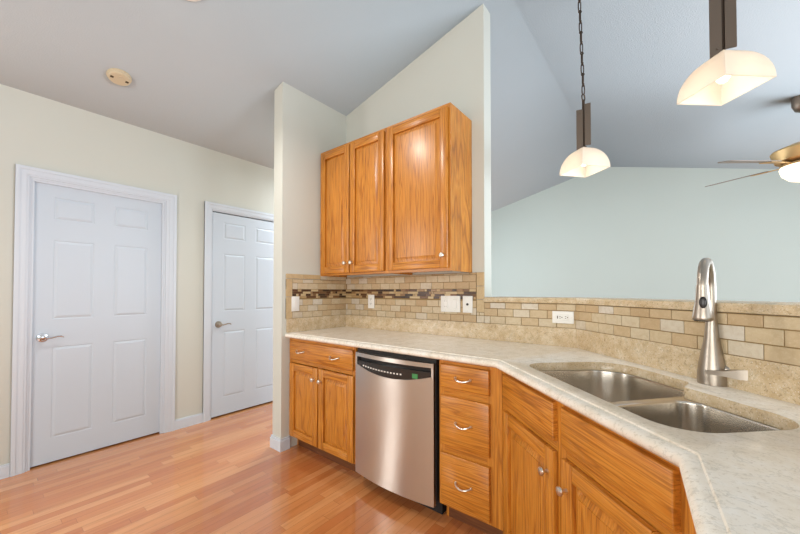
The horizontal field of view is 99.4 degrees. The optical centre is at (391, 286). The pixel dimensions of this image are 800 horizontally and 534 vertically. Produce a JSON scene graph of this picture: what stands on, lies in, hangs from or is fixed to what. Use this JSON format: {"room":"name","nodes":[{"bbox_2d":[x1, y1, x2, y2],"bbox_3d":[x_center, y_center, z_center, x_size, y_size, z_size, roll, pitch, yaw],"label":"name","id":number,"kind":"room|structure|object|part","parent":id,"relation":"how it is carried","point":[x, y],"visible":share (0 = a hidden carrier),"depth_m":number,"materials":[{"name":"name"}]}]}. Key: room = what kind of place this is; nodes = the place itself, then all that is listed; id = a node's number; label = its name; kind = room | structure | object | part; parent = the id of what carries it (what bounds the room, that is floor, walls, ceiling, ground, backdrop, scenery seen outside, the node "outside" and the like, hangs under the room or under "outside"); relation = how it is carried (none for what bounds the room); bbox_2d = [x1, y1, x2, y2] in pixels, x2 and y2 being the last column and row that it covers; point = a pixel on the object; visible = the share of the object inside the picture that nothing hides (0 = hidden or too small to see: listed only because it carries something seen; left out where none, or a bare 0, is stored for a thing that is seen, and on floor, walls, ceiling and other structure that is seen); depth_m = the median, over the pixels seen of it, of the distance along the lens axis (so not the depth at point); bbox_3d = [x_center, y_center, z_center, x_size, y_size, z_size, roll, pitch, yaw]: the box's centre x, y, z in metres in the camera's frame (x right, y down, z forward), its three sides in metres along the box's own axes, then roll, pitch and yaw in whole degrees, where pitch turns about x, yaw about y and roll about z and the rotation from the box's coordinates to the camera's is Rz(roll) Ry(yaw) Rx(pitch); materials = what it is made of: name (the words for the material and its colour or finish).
{"room":"kitchen","nodes":[
{"label":"kitchen","id":0,"kind":"room"},
{"bbox_2d":[0,84,273,464],"bbox_3d":[-1.660,-0.016,3.561,0.158,2.633,9.690,-1,-1,39],"label":"wall","id":1,"kind":"structure","parent":0,"point":[36,131],"depth_m":2.83,"materials":[{"name":"beige paint"}]},
{"bbox_2d":[10,164,176,476],"bbox_3d":[-2.298,0.230,2.708,0.153,2.113,0.979,-1,-1,39],"label":"door","id":2,"kind":"structure","parent":1,"relation":"in","point":[94,331],"depth_m":2.62,"materials":[{"name":"white paint"}]},
{"bbox_3d":[-2.455,0.368,2.436,0.059,0.066,0.141,-1,-1,39],"label":"handle","id":3,"kind":"part","parent":2,"relation":"part of","materials":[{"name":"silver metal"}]},
{"bbox_2d":[0,413,202,479],"bbox_3d":[-1.593,1.255,3.487,0.013,0.088,9.450,-1,-1,39],"label":"baseboard","id":4,"kind":"structure","parent":1,"relation":"attached to","point":[184,422],"depth_m":3.08,"materials":[{"name":"white paint"}]},
{"bbox_2d":[202,201,273,421],"bbox_3d":[-1.534,0.245,3.636,0.173,2.113,0.945,-1,-1,39],"label":"door","id":5,"kind":"structure","parent":1,"relation":"in","point":[238,242],"depth_m":3.51,"materials":[{"name":"white paint"}]},
{"bbox_3d":[-1.674,0.379,3.371,0.059,0.066,0.141,-1,-1,39],"label":"handle","id":6,"kind":"part","parent":5,"relation":"part of","materials":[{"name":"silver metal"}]},
{"bbox_2d":[0,401,486,533],"bbox_3d":[0.910,1.297,1.462,6.750,0.060,9.750,-1,-1,39],"label":"floor","id":7,"kind":"structure","parent":0,"point":[222,474],"depth_m":2.09,"materials":[{"name":"brown wood"}]},
{"bbox_2d":[289,338,357,471],"bbox_3d":[-0.355,0.845,2.684,0.742,0.880,0.651,-1,-1,39],"label":"base cabinet","id":8,"kind":"object","parent":7,"relation":"on","point":[322,376],"visible":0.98,"depth_m":2.42,"materials":[{"name":"brown wood"}]},
{"bbox_3d":[-0.672,0.888,2.574,0.344,0.570,0.019,-1,-1,39],"label":"door","id":9,"kind":"part","parent":8,"relation":"part of","materials":[{"name":"brown wood"}]},
{"bbox_3d":[-0.671,0.888,2.574,0.240,0.466,0.017,-1,-1,39],"label":"door panel","id":10,"kind":"part","parent":8,"relation":"part of","materials":[{"name":"brown wood"}]},
{"bbox_3d":[-0.530,0.497,2.466,0.708,0.140,0.019,-1,-1,39],"label":"drawer","id":11,"kind":"part","parent":8,"relation":"part of","materials":[{"name":"brown wood"}]},
{"bbox_3d":[-0.390,0.884,2.347,0.252,0.466,0.017,-1,-1,39],"label":"door panel","id":12,"kind":"part","parent":8,"relation":"part of","materials":[{"name":"brown wood"}]},
{"bbox_3d":[-0.390,0.884,2.347,0.356,0.570,0.019,-1,-1,39],"label":"door","id":13,"kind":"part","parent":8,"relation":"part of","materials":[{"name":"brown wood"}]},
{"bbox_2d":[355,348,446,513],"bbox_3d":[0.171,0.840,2.239,0.602,0.876,0.622,-1,-1,39],"label":"dishwasher","id":14,"kind":"object","parent":7,"relation":"on","point":[398,395],"visible":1,"depth_m":1.95,"materials":[{"name":"silver metal"}]},
{"bbox_3d":[-0.007,0.509,2.023,0.552,0.068,0.048,-1,-1,39],"label":"control panel","id":15,"kind":"part","parent":14,"relation":"part of","materials":[{"name":"black"}]},
{"bbox_2d":[439,360,502,533],"bbox_3d":[0.565,0.833,1.940,0.346,0.880,0.651,-1,-1,39],"label":"base cabinet","id":16,"kind":"object","parent":7,"relation":"on","point":[471,404],"visible":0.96,"depth_m":1.70,"materials":[{"name":"brown wood"}]},
{"bbox_3d":[0.352,0.711,1.716,0.102,0.022,0.032,-1,-1,39],"label":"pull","id":17,"kind":"part","parent":16,"relation":"part of","materials":[{"name":"silver metal"}]},
{"bbox_3d":[0.352,0.478,1.720,0.102,0.022,0.032,-1,-1,39],"label":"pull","id":18,"kind":"part","parent":16,"relation":"part of","materials":[{"name":"silver metal"}]},
{"bbox_3d":[0.352,1.018,1.711,0.102,0.022,0.032,-1,-1,39],"label":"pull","id":19,"kind":"part","parent":16,"relation":"part of","materials":[{"name":"silver metal"}]},
{"bbox_3d":[0.370,0.476,1.739,0.272,0.125,0.019,-1,-1,39],"label":"drawer","id":20,"kind":"part","parent":16,"relation":"part of","materials":[{"name":"brown wood"}]},
{"bbox_3d":[0.370,1.016,1.730,0.272,0.265,0.019,-1,-1,39],"label":"drawer","id":21,"kind":"part","parent":16,"relation":"part of","materials":[{"name":"brown wood"}]},
{"bbox_3d":[0.370,0.709,1.735,0.272,0.259,0.019,-1,-1,39],"label":"drawer","id":22,"kind":"part","parent":16,"relation":"part of","materials":[{"name":"brown wood"}]},
{"bbox_2d":[502,371,695,533],"bbox_3d":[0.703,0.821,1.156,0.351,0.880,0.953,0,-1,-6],"label":"base cabinet","id":23,"kind":"object","parent":7,"relation":"on","point":[565,472],"visible":0.98,"depth_m":1.06,"materials":[{"name":"brown wood"}]},
{"bbox_3d":[0.545,0.864,1.375,0.017,0.474,0.306,0,-1,-6],"label":"door panel","id":24,"kind":"part","parent":23,"relation":"part of","materials":[{"name":"brown wood"}]},
{"bbox_3d":[0.544,0.474,1.381,0.019,0.133,0.410,0,-1,-6],"label":"false drawer","id":25,"kind":"part","parent":23,"relation":"part of","materials":[{"name":"brown wood"}]},
{"bbox_3d":[0.544,0.864,1.375,0.019,0.578,0.410,0,-1,-6],"label":"door","id":26,"kind":"part","parent":23,"relation":"part of","materials":[{"name":"brown wood"}]},
{"bbox_3d":[0.537,0.657,1.206,0.032,0.031,0.031,0,-1,-6],"label":"knob","id":27,"kind":"part","parent":23,"relation":"part of","materials":[{"name":"silver metal"}]},
{"bbox_3d":[0.549,0.663,1.096,0.032,0.031,0.031,0,-1,-6],"label":"knob","id":28,"kind":"part","parent":23,"relation":"part of","materials":[{"name":"silver metal"}]},
{"bbox_3d":[0.592,0.857,0.925,0.017,0.474,0.300,0,-1,-6],"label":"door panel","id":29,"kind":"part","parent":23,"relation":"part of","materials":[{"name":"brown wood"}]},
{"bbox_3d":[0.592,0.857,0.925,0.019,0.578,0.404,0,-1,-6],"label":"door","id":30,"kind":"part","parent":23,"relation":"part of","materials":[{"name":"brown wood"}]},
{"bbox_3d":[0.592,0.467,0.931,0.019,0.133,0.404,0,-1,-6],"label":"false drawer","id":31,"kind":"part","parent":23,"relation":"part of","materials":[{"name":"brown wood"}]},
{"bbox_3d":[0.435,0.802,0.006,0.551,0.880,1.300,-1,-1,36],"label":"base cabinet","id":32,"kind":"object","parent":7,"relation":"on","visible":0},
{"bbox_2d":[285,315,799,533],"bbox_3d":[0.367,0.307,1.173,1.728,0.146,4.277,0,-1,-12],"label":"countertop","id":33,"kind":"structure","parent":32,"relation":"on","point":[739,482],"depth_m":1.06,"materials":[{"name":"beige stone"}]},
{"bbox_2d":[540,370,780,432],"bbox_3d":[0.846,0.481,1.174,0.520,0.200,0.853,0,-1,-5],"label":"sink","id":34,"kind":"object","parent":33,"relation":"in","point":[653,401],"visible":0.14,"depth_m":1.12,"materials":[{"name":"silver metal"}]},
{"bbox_2d":[692,258,747,386],"bbox_3d":[1.087,0.123,1.119,0.247,0.439,0.135,1,-1,-45],"label":"faucet","id":35,"kind":"object","parent":33,"relation":"on","point":[712,370],"visible":0.98,"depth_m":1.16,"materials":[{"name":"silver metal"}]},
{"bbox_3d":[1.059,0.005,1.141,0.208,0.203,0.028,1,-1,-40],"label":"spout","id":36,"kind":"part","parent":35,"relation":"part of","materials":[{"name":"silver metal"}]},
{"bbox_3d":[1.142,0.289,1.155,0.069,0.039,0.113,1,-1,-43],"label":"lever handle","id":37,"kind":"part","parent":35,"relation":"part of","materials":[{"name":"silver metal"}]},
{"bbox_2d":[273,82,345,446],"bbox_3d":[-0.695,-0.163,2.967,0.118,2.907,0.685,-1,-1,39],"label":"wall","id":38,"kind":"structure","parent":0,"point":[305,128],"depth_m":2.75,"materials":[{"name":"beige paint"}]},
{"bbox_2d":[270,434,289,451],"bbox_3d":[-0.700,1.242,2.939,0.146,0.096,0.699,-1,-1,39],"label":"baseboard","id":39,"kind":"structure","parent":38,"relation":"attached to","point":[276,443],"depth_m":2.66,"materials":[{"name":"white paint"}]},
{"bbox_2d":[0,0,799,211],"bbox_3d":[0.910,-1.580,1.509,6.750,1.082,9.750,-1,-1,39],"label":"ceiling","id":40,"kind":"structure","parent":0,"point":[203,73],"depth_m":2.58,"materials":[{"name":"paint"}]},
{"bbox_2d":[106,68,131,85],"bbox_3d":[-1.911,-1.461,2.376,0.138,0.059,0.140,-1,-1,34],"label":"smoke detector","id":41,"kind":"object","parent":40,"relation":"attached to","point":[117,76],"visible":1,"depth_m":2.35,"materials":[{"name":"beige plastic"}]},
{"bbox_2d":[560,0,609,177],"bbox_3d":[1.188,-1.314,2.108,0.194,1.208,0.194,0,-1,-12],"label":"pendant lamp","id":42,"kind":"object","parent":40,"relation":"hanging from","point":[586,161],"visible":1,"depth_m":2.10,"materials":[{"name":"white glass"}]},
{"bbox_3d":[1.165,-0.964,2.106,0.036,0.262,0.006,0,-1,25],"label":"plate","id":43,"kind":"part","parent":42,"relation":"part of","materials":[{"name":"brown metal"}]},
{"bbox_3d":[1.181,-1.525,2.118,0.037,0.679,0.020,-1,-1,39],"label":"chain","id":44,"kind":"part","parent":42,"relation":"part of","materials":[{"name":"brown metal"}]},
{"bbox_3d":[1.188,-0.984,2.103,0.032,0.347,0.031,-1,-1,39],"label":"stem","id":45,"kind":"part","parent":42,"relation":"part of","materials":[{"name":"brown metal"}]},
{"bbox_3d":[1.188,-0.783,2.100,0.194,0.145,0.194,0,-1,-12],"label":"lamp shade","id":46,"kind":"part","parent":42,"relation":"part of","materials":[{"name":"white glass"}]},
{"bbox_3d":[1.204,-0.997,2.086,0.034,0.258,0.006,0,-1,25],"label":"plate","id":47,"kind":"part","parent":42,"relation":"part of","materials":[{"name":"brown metal"}]},
{"bbox_2d":[677,0,776,105],"bbox_3d":[1.273,-1.269,1.312,0.194,1.043,0.194,0,-1,-3],"label":"pendant lamp","id":48,"kind":"object","parent":40,"relation":"hanging from","point":[727,75],"visible":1,"depth_m":1.30,"materials":[{"name":"white glass"}]},
{"bbox_3d":[1.250,-1.002,1.310,0.036,0.262,0.006,0,-1,25],"label":"plate","id":49,"kind":"part","parent":48,"relation":"part of","materials":[{"name":"brown metal"}]},
{"bbox_3d":[1.273,-1.022,1.308,0.032,0.347,0.031,-1,-1,39],"label":"stem","id":50,"kind":"part","parent":48,"relation":"part of","materials":[{"name":"brown metal"}]},
{"bbox_3d":[1.273,-0.818,1.304,0.046,0.067,0.045,-1,-1,39],"label":"bulb","id":51,"kind":"part","parent":48,"relation":"part of","materials":[{"name":"beige glass"}]},
{"bbox_3d":[1.273,-0.821,1.304,0.194,0.145,0.194,0,-1,-3],"label":"lamp shade","id":52,"kind":"part","parent":48,"relation":"part of","materials":[{"name":"white glass"}]},
{"bbox_3d":[1.288,-1.034,1.291,0.034,0.258,0.006,0,-1,25],"label":"plate","id":53,"kind":"part","parent":48,"relation":"part of","materials":[{"name":"brown metal"}]},
{"bbox_2d":[705,95,799,186],"bbox_3d":[3.493,-1.230,2.800,1.303,0.717,1.347,-1,-1,39],"label":"ceiling fan","id":54,"kind":"object","parent":40,"relation":"hanging from","point":[787,158],"visible":1,"depth_m":2.82,"materials":[{"name":"brown metal"}]},
{"bbox_3d":[3.309,-1.029,3.275,0.140,0.006,0.450,-13,3,-18],"label":"fan blade","id":55,"kind":"part","parent":54,"relation":"part of","materials":[{"name":"brown wood"}]},
{"bbox_3d":[2.975,-1.036,2.827,0.450,0.006,0.140,0,12,0],"label":"fan blade","id":56,"kind":"part","parent":54,"relation":"part of","materials":[{"name":"brown"}]},
{"bbox_3d":[3.450,-0.942,2.820,0.310,0.140,0.310,-1,-1,39],"label":"lamp shade","id":57,"kind":"part","parent":54,"relation":"part of","materials":[{"name":"beige glass"}]},
{"bbox_2d":[346,4,491,299],"bbox_3d":[0.092,-0.335,2.849,1.494,3.248,0.118,-1,-1,39],"label":"wall","id":58,"kind":"structure","parent":0,"point":[455,69],"depth_m":2.46,"materials":[{"name":"beige paint"}]},
{"bbox_2d":[320,128,405,276],"bbox_3d":[-0.252,-0.626,2.827,0.754,1.076,0.355,-1,-1,39],"label":"upper cabinet","id":59,"kind":"object","parent":58,"relation":"attached to","point":[353,232],"visible":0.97,"depth_m":2.68,"materials":[{"name":"brown wood"}]},
{"bbox_3d":[-0.477,-0.623,2.834,0.350,1.034,0.019,-1,-1,39],"label":"door","id":60,"kind":"part","parent":59,"relation":"part of","materials":[{"name":"brown wood"}]},
{"bbox_3d":[-0.477,-0.623,2.834,0.246,0.930,0.017,-1,-1,39],"label":"door panel","id":61,"kind":"part","parent":59,"relation":"part of","materials":[{"name":"brown wood"}]},
{"bbox_3d":[-0.195,-0.627,2.606,0.252,0.930,0.017,-1,-1,39],"label":"door panel","id":62,"kind":"part","parent":59,"relation":"part of","materials":[{"name":"brown wood"}]},
{"bbox_3d":[-0.195,-0.627,2.606,0.356,1.034,0.019,-1,-1,39],"label":"door","id":63,"kind":"part","parent":59,"relation":"part of","materials":[{"name":"brown wood"}]},
{"bbox_2d":[387,102,471,274],"bbox_3d":[0.247,-0.633,2.423,0.530,1.076,0.355,-1,-1,39],"label":"upper cabinet","id":64,"kind":"object","parent":58,"relation":"attached to","point":[429,153],"visible":1,"depth_m":2.28,"materials":[{"name":"brown wood"}]},
{"bbox_3d":[0.163,-0.632,2.317,0.392,0.930,0.017,-1,-1,39],"label":"door panel","id":65,"kind":"part","parent":64,"relation":"part of","materials":[{"name":"brown wood"}]},
{"bbox_3d":[0.163,-0.632,2.317,0.496,1.034,0.019,-1,-1,39],"label":"door","id":66,"kind":"part","parent":64,"relation":"part of","materials":[{"name":"brown wood"}]},
{"bbox_2d":[286,272,799,365],"bbox_3d":[0.602,0.064,1.700,1.081,0.357,3.628,1,-1,-38],"label":"tile backsplash","id":67,"kind":"structure","parent":58,"relation":"attached to","point":[773,338],"depth_m":2.16,"materials":[{"name":"tile"}]},
{"bbox_2d":[291,296,298,310],"bbox_3d":[-0.779,0.143,2.738,0.010,0.120,0.073,-1,-1,39],"label":"light switch","id":68,"kind":"object","parent":67,"relation":"attached to","point":[294,299],"visible":1,"depth_m":2.73,"materials":[{"name":"white plastic"}]},
{"bbox_3d":[-0.731,0.082,2.815,0.011,0.357,0.340,-1,-1,39],"label":"border trim","id":69,"kind":"part","parent":67,"relation":"part of","materials":[{"name":"tile"}]},
{"bbox_2d":[368,295,373,307],"bbox_3d":[-0.183,0.135,2.966,0.073,0.118,0.010,-1,-1,39],"label":"wall outlet","id":70,"kind":"object","parent":67,"relation":"attached to","point":[370,297],"visible":1,"depth_m":2.96,"materials":[{"name":"white plastic"}]},
{"bbox_2d":[441,296,459,311],"bbox_3d":[0.425,0.130,2.474,0.160,0.118,0.010,-1,-1,39],"label":"double switch plate","id":71,"kind":"object","parent":67,"relation":"attached to","point":[448,303],"visible":1,"depth_m":2.47,"materials":[{"name":"white plastic"}]},
{"bbox_2d":[444,299,447,307],"bbox_3d":[0.394,0.130,2.497,0.033,0.066,0.004,-1,-1,39],"label":"light switch","id":72,"kind":"object","parent":71,"relation":"attached to","point":[445,300],"depth_m":2.49,"materials":[{"name":"white plastic"}]},
{"bbox_2d":[463,296,472,312],"bbox_3d":[0.530,0.129,2.386,0.075,0.118,0.015,-1,-1,39],"label":"cable plate","id":73,"kind":"object","parent":67,"relation":"attached to","point":[467,300],"visible":1,"depth_m":2.38,"materials":[{"name":"white plastic"}]},
{"bbox_3d":[0.611,0.041,2.340,0.055,0.273,0.011,-1,-1,39],"label":"border trim","id":74,"kind":"part","parent":67,"relation":"part of","materials":[{"name":"tile"}]},
{"bbox_2d":[552,311,573,323],"bbox_3d":[1.008,0.184,2.002,0.116,0.072,0.010,-1,-1,39],"label":"wall outlet","id":75,"kind":"object","parent":67,"relation":"attached to","point":[567,317],"visible":1,"depth_m":2.00,"materials":[{"name":"white plastic"}]},
{"bbox_2d":[557,314,568,319],"bbox_3d":[1.007,0.184,2.000,0.066,0.033,0.004,-1,-1,39],"label":"receptacle","id":76,"kind":"object","parent":75,"relation":"attached to","point":[559,316],"depth_m":2.00,"materials":[{"name":"white plastic"}]},
{"bbox_2d":[491,167,799,301],"bbox_3d":[3.918,-0.317,5.210,6.450,3.288,0.120,-1,-1,39],"label":"wall","id":77,"kind":"structure","parent":0,"point":[611,232],"depth_m":5.13,"materials":[{"name":"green paint"}]},
{"bbox_2d":[498,302,796,316],"bbox_3d":[1.181,0.677,1.204,0.459,1.170,2.576,0,-1,-15],"label":"wall","id":78,"kind":"structure","parent":0,"point":[498,302],"depth_m":1.46,"materials":[{"name":"beige paint"}]},
{"bbox_2d":[483,297,799,316],"bbox_3d":[1.252,0.075,1.272,0.667,0.035,2.709,0,-1,-15],"label":"bar ledge","id":79,"kind":"object","parent":78,"relation":"on","point":[728,306],"visible":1,"depth_m":1.41,"materials":[{"name":"beige stone"}]}
]}

